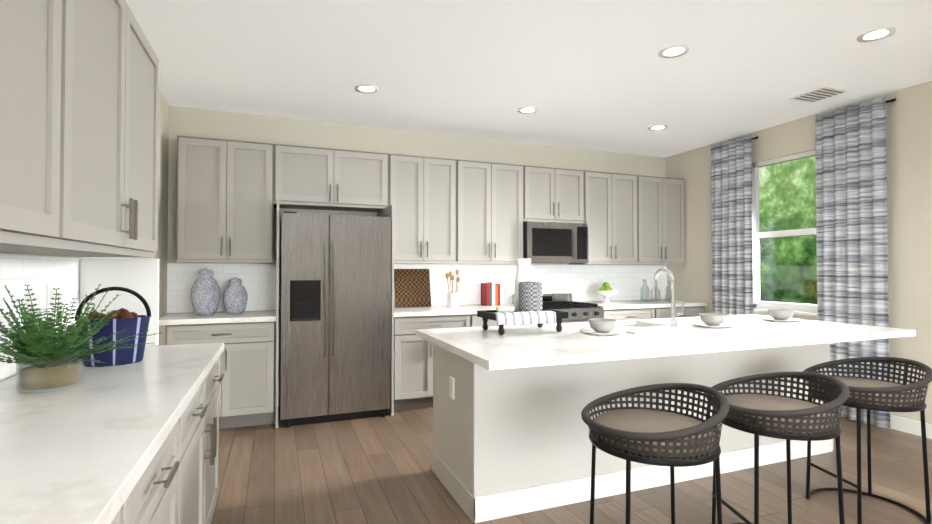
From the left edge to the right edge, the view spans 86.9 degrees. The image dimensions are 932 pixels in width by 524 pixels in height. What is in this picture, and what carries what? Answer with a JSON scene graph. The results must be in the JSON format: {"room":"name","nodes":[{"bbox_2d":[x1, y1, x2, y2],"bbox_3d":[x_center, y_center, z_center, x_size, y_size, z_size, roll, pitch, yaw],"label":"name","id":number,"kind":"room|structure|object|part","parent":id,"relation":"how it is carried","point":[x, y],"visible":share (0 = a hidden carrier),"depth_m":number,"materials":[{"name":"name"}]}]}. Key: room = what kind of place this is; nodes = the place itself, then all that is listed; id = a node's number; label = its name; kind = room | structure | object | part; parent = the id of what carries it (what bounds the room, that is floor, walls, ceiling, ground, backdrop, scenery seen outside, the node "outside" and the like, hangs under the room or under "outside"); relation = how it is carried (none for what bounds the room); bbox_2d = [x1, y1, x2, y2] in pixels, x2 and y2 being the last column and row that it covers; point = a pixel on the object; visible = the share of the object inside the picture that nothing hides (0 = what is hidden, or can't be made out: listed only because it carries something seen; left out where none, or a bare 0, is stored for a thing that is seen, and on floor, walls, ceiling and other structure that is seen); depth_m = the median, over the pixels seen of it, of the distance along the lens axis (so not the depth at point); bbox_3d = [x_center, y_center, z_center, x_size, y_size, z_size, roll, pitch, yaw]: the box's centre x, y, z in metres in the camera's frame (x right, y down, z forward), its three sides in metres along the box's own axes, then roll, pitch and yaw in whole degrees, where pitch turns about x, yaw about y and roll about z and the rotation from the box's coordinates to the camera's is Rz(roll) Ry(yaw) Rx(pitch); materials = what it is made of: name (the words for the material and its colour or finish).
{"room":"kitchen","nodes":[
{"label":"kitchen","id":0,"kind":"room"},
{"bbox_2d":[0,91,168,380],"bbox_3d":[-1.417,-0.066,0.999,0.120,2.780,7.200,0,-1,-21],"label":"wall","id":1,"kind":"structure","parent":0,"point":[161,254],"depth_m":4.18,"materials":[{"name":"beige paint"}]},
{"bbox_2d":[0,253,79,379],"bbox_3d":[-0.976,0.164,0.029,0.006,0.441,5.080,0,-1,-21],"label":"wall tiles","id":2,"kind":"structure","parent":1,"relation":"attached to","point":[35,273],"depth_m":1.96,"materials":[{"name":"white tile"}]},
{"bbox_2d":[46,285,54,312],"bbox_3d":[-1.764,0.154,2.089,0.008,0.115,0.070,0,-1,-21],"label":"outlet","id":3,"kind":"object","parent":2,"relation":"attached to","point":[50,291],"visible":0.79,"depth_m":2.07,"materials":[{"name":"white plastic"}]},
{"bbox_2d":[0,0,79,255],"bbox_3d":[-1.074,-0.564,0.764,0.329,1.030,1.358,0,-1,-21],"label":"upper cabinet","id":4,"kind":"object","parent":1,"relation":"attached to","point":[79,112],"depth_m":1.29,"materials":[{"name":"grey wood"}]},
{"bbox_2d":[6,0,158,257],"bbox_3d":[-1.501,-0.547,1.869,0.329,1.030,1.289,0,-1,-21],"label":"upper cabinet","id":5,"kind":"object","parent":1,"relation":"attached to","point":[119,67],"depth_m":1.90,"materials":[{"name":"grey wood"}]},
{"bbox_2d":[167,105,665,406],"bbox_3d":[-0.045,0.004,5.452,5.890,2.780,0.120,0,-1,-21],"label":"wall","id":6,"kind":"structure","parent":0,"point":[203,123],"depth_m":5.01,"materials":[{"name":"beige paint"}]},
{"bbox_2d":[176,135,275,262],"bbox_3d":[-2.130,-0.527,4.405,0.760,1.070,0.329,0,-1,-21],"label":"upper cabinet","id":7,"kind":"object","parent":6,"relation":"attached to","point":[226,189],"depth_m":4.25,"materials":[{"name":"grey wood"}]},
{"bbox_2d":[276,144,391,211],"bbox_3d":[-1.290,-0.787,4.734,1.040,0.540,0.329,0,-1,-21],"label":"upper cabinet","id":8,"kind":"object","parent":6,"relation":"attached to","point":[315,178],"depth_m":4.58,"materials":[{"name":"grey wood"}]},
{"bbox_2d":[167,263,666,312],"bbox_3d":[-0.022,0.248,5.389,5.650,0.441,0.006,0,-1,-21],"label":"wall tile","id":9,"kind":"structure","parent":6,"relation":"attached to","point":[578,282],"depth_m":5.42,"materials":[{"name":"white tile"}]},
{"bbox_2d":[598,279,602,287],"bbox_3d":[1.655,0.264,6.029,0.070,0.116,0.008,0,-1,-21],"label":"outlet","id":10,"kind":"object","parent":9,"relation":"attached to","point":[600,281],"depth_m":6.02,"materials":[{"name":"white plastic"}]},
{"bbox_2d":[392,154,463,263],"bbox_3d":[-0.446,-0.517,5.056,0.769,1.070,0.329,0,-1,-21],"label":"upper cabinet","id":11,"kind":"object","parent":6,"relation":"attached to","point":[446,211],"depth_m":4.91,"materials":[{"name":"grey wood"}]},
{"bbox_2d":[464,160,531,263],"bbox_3d":[0.207,-0.513,5.308,0.908,1.070,0.329,0,-1,-21],"label":"upper cabinet","id":12,"kind":"object","parent":6,"relation":"attached to","point":[497,196],"depth_m":5.17,"materials":[{"name":"grey wood"}]},
{"bbox_2d":[532,166,587,222],"bbox_3d":[0.925,-0.741,5.589,0.770,0.605,0.329,0,-1,-21],"label":"upper cabinet","id":13,"kind":"object","parent":6,"relation":"attached to","point":[558,194],"depth_m":5.46,"materials":[{"name":"grey wood"}]},
{"bbox_2d":[523,221,587,262],"bbox_3d":[0.947,-0.207,5.524,0.760,0.444,0.451,0,-1,-21],"label":"microwave","id":14,"kind":"object","parent":13,"relation":"attached to","point":[552,242],"visible":0.85,"depth_m":5.34,"materials":[{"name":"grey metal"}]},
{"bbox_2d":[569,171,643,264],"bbox_3d":[1.634,-0.504,5.859,0.888,1.070,0.329,0,-1,-21],"label":"upper cabinet","id":15,"kind":"object","parent":6,"relation":"attached to","point":[615,223],"depth_m":5.73,"materials":[{"name":"grey wood"}]},
{"bbox_2d":[644,176,684,264],"bbox_3d":[2.292,-0.500,6.114,0.799,1.070,0.329,0,-1,-21],"label":"upper cabinet","id":16,"kind":"object","parent":6,"relation":"attached to","point":[664,217],"depth_m":5.98,"materials":[{"name":"grey wood"}]},
{"bbox_2d":[126,0,931,156],"bbox_3d":[1.274,-1.489,2.061,5.890,0.100,7.440,0,-1,-21],"label":"ceiling","id":17,"kind":"structure","parent":0,"point":[601,75],"depth_m":3.49,"materials":[{"name":"white paint"}]},
{"bbox_2d":[355,84,377,93],"bbox_3d":[-0.806,-1.404,3.990,0.188,0.007,0.188,1,-1,-30],"label":"recessed light","id":18,"kind":"object","parent":17,"relation":"in","point":[363,88],"depth_m":3.98,"materials":[{"name":"white"}]},
{"bbox_2d":[517,106,537,113],"bbox_3d":[0.565,-1.396,4.519,0.188,0.007,0.188,1,-1,-30],"label":"recessed light","id":19,"kind":"object","parent":17,"relation":"in","point":[528,109],"depth_m":4.52,"materials":[{"name":"white"}]},
{"bbox_2d":[648,125,667,130],"bbox_3d":[1.980,-1.387,5.076,0.188,0.007,0.188,1,-1,-30],"label":"recessed light","id":20,"kind":"object","parent":17,"relation":"in","point":[655,127],"depth_m":5.07,"materials":[{"name":"white"}]},
{"bbox_2d":[659,45,688,57],"bbox_3d":[1.398,-1.415,3.308,0.188,0.007,0.188,0,-1,24],"label":"recessed light","id":21,"kind":"object","parent":17,"relation":"in","point":[675,51],"depth_m":3.31,"materials":[{"name":"white"}]},
{"bbox_2d":[788,86,847,102],"bbox_3d":[2.954,-1.401,4.135,0.280,0.010,0.300,0,-1,-21],"label":"ceiling vent","id":22,"kind":"object","parent":17,"relation":"in","point":[818,94],"visible":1,"depth_m":4.12,"materials":[{"name":"white metal"}]},
{"bbox_2d":[857,27,895,41],"bbox_3d":[2.561,-1.419,3.072,0.188,0.007,0.188,1,-1,-30],"label":"recessed light","id":23,"kind":"object","parent":17,"relation":"in","point":[877,34],"depth_m":3.07,"materials":[{"name":"white"}]},
{"bbox_2d":[211,407,931,523],"bbox_3d":[1.274,1.391,2.016,5.890,0.100,7.440,0,-1,-21],"label":"floor","id":24,"kind":"structure","parent":0,"point":[374,470],"depth_m":2.98,"materials":[{"name":"brown wood"}]},
{"bbox_2d":[116,410,187,523],"bbox_3d":[-0.957,0.882,0.840,0.619,0.880,1.334,0,-1,-21],"label":"base cabinet","id":25,"kind":"object","parent":24,"relation":"on","point":[162,498],"depth_m":1.33,"materials":[{"name":"grey wood"}]},
{"bbox_2d":[0,343,223,523],"bbox_3d":[-0.781,0.415,0.419,0.637,0.040,4.494,0,-1,-21],"label":"countertop","id":26,"kind":"structure","parent":25,"relation":"on","point":[77,455],"depth_m":1.17,"materials":[{"name":"white stone"}]},
{"bbox_2d":[0,284,160,393],"bbox_3d":[-1.303,0.243,1.643,0.496,0.342,0.553,0,-1,-21],"label":"fern plant","id":27,"kind":"object","parent":26,"relation":"on","point":[41,353],"visible":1,"depth_m":1.56,"materials":[{"name":"green plant"}]},
{"bbox_2d":[75,287,150,366],"bbox_3d":[-1.465,0.262,2.047,0.260,0.318,0.182,1,-1,-36],"label":"basket","id":28,"kind":"object","parent":26,"relation":"on","point":[130,324],"visible":0.6,"depth_m":2.00,"materials":[{"name":"blue fabric"}]},
{"bbox_2d":[188,354,223,523],"bbox_3d":[-1.373,0.899,1.919,0.619,0.880,1.247,0,-1,-21],"label":"base cabinet","id":29,"kind":"object","parent":24,"relation":"on","point":[203,415],"depth_m":2.04,"materials":[{"name":"grey wood"}]},
{"bbox_2d":[157,311,275,428],"bbox_3d":[-2.110,0.915,4.214,0.895,0.920,0.658,0,-1,-21],"label":"base cabinet","id":30,"kind":"object","parent":24,"relation":"on","point":[247,370],"visible":0.69,"depth_m":4.03,"materials":[{"name":"grey wood"}]},
{"bbox_2d":[190,268,220,315],"bbox_3d":[-2.233,0.254,4.216,0.230,0.402,0.230,0,-1,-21],"label":"ginger jar","id":31,"kind":"object","parent":30,"relation":"on","point":[205,296],"visible":1,"depth_m":4.14,"materials":[{"name":"grey ceramic"}]},
{"bbox_2d":[223,277,247,313],"bbox_3d":[-2.029,0.295,4.327,0.200,0.322,0.200,0,-1,-21],"label":"ginger jar","id":32,"kind":"object","parent":30,"relation":"on","point":[235,296],"visible":1,"depth_m":4.26,"materials":[{"name":"grey ceramic"}]},
{"bbox_2d":[275,199,393,427],"bbox_3d":[-1.212,0.430,4.512,0.990,1.900,0.763,0,-1,-21],"label":"fridge","id":33,"kind":"object","parent":24,"relation":"on","point":[335,311],"depth_m":4.21,"materials":[{"name":"grey metal"}]},
{"bbox_3d":[-1.683,0.428,4.386,0.020,1.900,0.660,0,-1,-21],"label":"fridge side panel","id":34,"kind":"part","parent":33,"relation":"part of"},
{"bbox_3d":[-0.778,0.433,4.735,0.020,1.900,0.660,0,-1,-21],"label":"fridge side panel","id":35,"kind":"part","parent":33,"relation":"part of","materials":[{"name":"grey metal"}]},
{"bbox_2d":[394,316,477,410],"bbox_3d":[-0.386,0.946,4.900,0.827,0.880,0.619,0,-1,-21],"label":"base cabinet","id":36,"kind":"object","parent":24,"relation":"on","point":[413,371],"depth_m":4.56,"materials":[{"name":"grey wood"}]},
{"bbox_2d":[394,304,514,315],"bbox_3d":[-0.075,0.488,5.014,1.491,0.040,0.645,0,-1,-21],"label":"countertop","id":37,"kind":"structure","parent":36,"relation":"on","point":[463,310],"depth_m":4.71,"materials":[{"name":"white stone"}]},
{"bbox_2d":[394,269,430,307],"bbox_3d":[-0.556,0.270,5.121,0.380,0.395,0.101,0,-1,-21],"label":"cutting board","id":38,"kind":"object","parent":37,"relation":"on","point":[411,287],"visible":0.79,"depth_m":5.11,"materials":[{"name":"brown wood"}]},
{"bbox_2d":[446,269,459,306],"bbox_3d":[-0.132,0.271,5.116,0.149,0.395,0.126,0,-1,-21],"label":"utensil crock","id":39,"kind":"object","parent":37,"relation":"on","point":[452,299],"visible":1,"depth_m":5.07,"materials":[{"name":"white ceramic"}]},
{"bbox_2d":[481,282,499,305],"bbox_3d":[0.270,0.347,5.391,0.156,0.251,0.170,0,-1,-21],"label":"cookbooks","id":40,"kind":"object","parent":37,"relation":"on","point":[490,293],"visible":1,"depth_m":5.32,"materials":[{"name":"red"}]},
{"bbox_2d":[478,317,528,326],"bbox_3d":[0.244,0.950,5.144,0.792,0.880,0.619,0,-1,-21],"label":"base cabinet","id":41,"kind":"object","parent":24,"relation":"on","point":[480,322],"depth_m":4.83,"materials":[{"name":"grey"}]},
{"bbox_2d":[512,293,603,323],"bbox_3d":[1.006,0.878,5.361,0.755,1.030,0.721,0,-1,-21],"label":"range","id":42,"kind":"object","parent":24,"relation":"on","point":[580,312],"visible":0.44,"depth_m":5.18,"materials":[{"name":"silver metal"}]},
{"bbox_2d":[430,322,834,522],"bbox_3d":[1.205,0.923,3.409,2.804,0.880,0.780,0,-1,-21],"label":"kitchen island","id":43,"kind":"object","parent":24,"relation":"on","point":[511,429],"depth_m":2.78,"materials":[{"name":"grey paint"}]},
{"bbox_2d":[449,376,453,399],"bbox_3d":[-0.083,0.734,2.868,0.008,0.120,0.070,0,-1,-21],"label":"outlet","id":44,"kind":"object","parent":43,"relation":"attached to","point":[451,387],"visible":1,"depth_m":2.87,"materials":[{"name":"white plastic"}]},
{"bbox_2d":[415,314,914,369],"bbox_3d":[1.288,0.459,3.188,3.010,0.040,1.190,0,-1,-21],"label":"island countertop","id":45,"kind":"structure","parent":43,"relation":"on","point":[519,347],"depth_m":2.78,"materials":[{"name":"white stone"}]},
{"bbox_2d":[477,308,567,334],"bbox_3d":[0.354,0.375,3.123,0.480,0.125,0.320,0,-1,-21],"label":"tray","id":46,"kind":"object","parent":45,"relation":"on","point":[485,315],"visible":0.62,"depth_m":3.07,"materials":[{"name":"black wood"}]},
{"bbox_2d":[496,306,514,311],"bbox_3d":[0.250,0.308,3.116,0.130,0.047,0.128,0,-1,-21],"label":"bowl","id":47,"kind":"object","parent":46,"relation":"on","point":[505,308],"visible":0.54,"depth_m":3.07,"materials":[{"name":"white ceramic"}]},
{"bbox_2d":[492,311,556,324],"bbox_3d":[0.352,0.337,2.962,0.400,0.072,0.081,0,-1,-21],"label":"striped towel","id":48,"kind":"object","parent":46,"relation":"on","point":[523,317],"visible":1,"depth_m":2.93,"materials":[{"name":"white fabric"}]},
{"bbox_2d":[514,258,536,311],"bbox_3d":[0.395,0.156,3.237,0.163,0.355,0.128,0,-1,-21],"label":"pitcher","id":49,"kind":"object","parent":46,"relation":"on","point":[523,273],"visible":0.46,"depth_m":3.19,"materials":[{"name":"white ceramic"}]},
{"bbox_2d":[518,281,541,311],"bbox_3d":[0.405,0.226,3.092,0.150,0.210,0.150,0,-1,-21],"label":"patterned canister","id":50,"kind":"object","parent":46,"relation":"on","point":[530,295],"visible":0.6,"depth_m":3.03,"materials":[{"name":"grey ceramic"}]},
{"bbox_2d":[580,318,638,334],"bbox_3d":[0.871,0.395,3.023,0.348,0.082,0.276,0,-1,-21],"label":"place setting","id":51,"kind":"object","parent":45,"relation":"on","point":[602,326],"visible":0.98,"depth_m":2.96,"materials":[{"name":"white ceramic"}]},
{"bbox_2d":[652,268,683,326],"bbox_3d":[1.414,0.241,3.442,0.118,0.403,0.219,0,-1,-21],"label":"faucet","id":52,"kind":"object","parent":45,"relation":"on","point":[673,321],"visible":1,"depth_m":3.35,"materials":[{"name":"silver metal"}]},
{"bbox_2d":[691,313,746,327],"bbox_3d":[1.728,0.400,3.386,0.348,0.082,0.276,0,-1,-21],"label":"place setting","id":53,"kind":"object","parent":45,"relation":"on","point":[712,320],"visible":0.98,"depth_m":3.32,"materials":[{"name":"white ceramic"}]},
{"bbox_2d":[760,309,811,321],"bbox_3d":[2.438,0.406,3.767,0.348,0.082,0.276,0,-1,-21],"label":"place setting","id":54,"kind":"object","parent":45,"relation":"on","point":[782,315],"visible":1,"depth_m":3.71,"materials":[{"name":"white ceramic"}]},
{"bbox_2d":[604,308,662,319],"bbox_3d":[1.720,0.959,5.714,0.792,0.880,0.619,0,-1,-21],"label":"base cabinet","id":55,"kind":"object","parent":24,"relation":"on","point":[630,310],"depth_m":5.44,"materials":[{"name":"grey wood"}]},
{"bbox_2d":[583,300,706,311],"bbox_3d":[2.039,0.500,5.831,1.473,0.040,0.645,0,-1,-21],"label":"countertop","id":56,"kind":"structure","parent":55,"relation":"on","point":[614,304],"depth_m":5.66,"materials":[{"name":"white stone"}]},
{"bbox_2d":[595,282,617,303],"bbox_3d":[1.629,0.354,5.707,0.270,0.248,0.270,0,-1,-21],"label":"apple bowl","id":57,"kind":"object","parent":56,"relation":"on","point":[606,291],"visible":1,"depth_m":5.65,"materials":[{"name":"white ceramic"}]},
{"bbox_2d":[640,279,648,301],"bbox_3d":[2.171,0.347,5.970,0.100,0.270,0.100,0,-1,-21],"label":"glass bottle","id":58,"kind":"object","parent":56,"relation":"on","point":[641,292],"visible":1,"depth_m":5.97,"materials":[{"name":"clear glass"}]},
{"bbox_2d":[650,289,660,301],"bbox_3d":[2.337,0.379,6.066,0.120,0.210,0.120,0,-1,-21],"label":"glass bottle","id":59,"kind":"object","parent":56,"relation":"on","point":[659,296],"visible":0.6,"depth_m":6.06,"materials":[{"name":"clear glass"}]},
{"bbox_2d":[665,281,670,300],"bbox_3d":[2.529,0.359,6.098,0.110,0.250,0.110,0,-1,-21],"label":"glass bottle","id":60,"kind":"object","parent":56,"relation":"on","point":[667,293],"visible":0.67,"depth_m":6.10,"materials":[{"name":"clear glass"}]},
{"bbox_2d":[581,383,729,523],"bbox_3d":[0.755,0.930,1.994,0.559,0.820,0.558,0,-1,-9],"label":"stool","id":61,"kind":"object","parent":24,"relation":"on","point":[656,436],"visible":1,"depth_m":1.93,"materials":[{"name":"wicker"}]},
{"bbox_2d":[663,308,703,317],"bbox_3d":[2.341,0.962,5.954,0.806,0.880,0.619,0,-1,-21],"label":"base cabinet","id":62,"kind":"object","parent":24,"relation":"on","point":[687,312],"depth_m":5.72,"materials":[{"name":"grey wood"}]},
{"bbox_2d":[706,371,849,523],"bbox_3d":[1.414,0.934,2.259,0.559,0.820,0.558,0,-1,-3],"label":"stool","id":63,"kind":"object","parent":24,"relation":"on","point":[778,416],"visible":0.81,"depth_m":2.16,"materials":[{"name":"wicker"}]},
{"bbox_2d":[803,357,931,523],"bbox_3d":[2.158,0.941,2.664,0.559,0.820,0.558,0,-1,-6],"label":"stool","id":64,"kind":"object","parent":24,"relation":"on","point":[871,393],"visible":0.79,"depth_m":2.59,"materials":[{"name":"wicker"}]},
{"bbox_2d":[666,81,931,423],"bbox_3d":[3.966,-0.033,3.078,0.120,2.780,7.200,0,-1,-21],"label":"wall","id":65,"kind":"structure","parent":0,"point":[909,163],"depth_m":4.03,"materials":[{"name":"beige paint"}]},
{"bbox_2d":[752,150,817,312],"bbox_3d":[3.259,-0.289,4.889,0.065,1.550,0.880,0,-1,-21],"label":"window","id":66,"kind":"structure","parent":65,"relation":"in","point":[764,304],"depth_m":5.08,"materials":[{"name":"white"}]},
{"bbox_2d":[753,308,817,315],"bbox_3d":[3.210,0.498,4.858,0.060,0.025,0.940,0,-1,-21],"label":"window sill","id":67,"kind":"structure","parent":65,"relation":"attached to","point":[795,312],"depth_m":4.75,"materials":[{"name":"white"}]},
{"bbox_2d":[752,98,895,139],"bbox_3d":[3.196,-1.315,4.859,0.044,0.020,1.800,0,-1,-21],"label":"curtain rod","id":68,"kind":"object","parent":65,"relation":"attached to","point":[891,100],"visible":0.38,"depth_m":4.06,"materials":[{"name":"black metal"}]},
{"bbox_2d":[711,134,752,314],"bbox_3d":[2.910,0.018,5.387,0.062,2.720,0.530,0,-1,-21],"label":"curtain","id":69,"kind":"object","parent":68,"relation":"hanging from","point":[732,227],"visible":0.69,"depth_m":5.37,"materials":[{"name":"grey fabric"}]},
{"bbox_2d":[815,96,890,428],"bbox_3d":[3.341,0.001,4.273,0.058,2.720,0.560,0,-1,-21],"label":"curtain","id":70,"kind":"object","parent":68,"relation":"hanging from","point":[851,221],"visible":0.85,"depth_m":4.25,"materials":[{"name":"grey fabric"}]},
{"bbox_2d":[890,415,931,438],"bbox_3d":[3.903,1.302,3.033,0.014,0.110,7.200,0,-1,-21],"label":"baseboard","id":71,"kind":"structure","parent":65,"relation":"attached to","point":[906,425],"depth_m":3.94,"materials":[{"name":"white wood"}]},
{"label":"outside","id":72,"kind":"structure","parent":0,"visible":0},
{"bbox_2d":[759,156,816,304],"bbox_3d":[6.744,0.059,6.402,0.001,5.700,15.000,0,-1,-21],"label":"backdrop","id":73,"kind":"structure","parent":72,"point":[778,293],"depth_m":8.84,"materials":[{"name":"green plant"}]}
]}

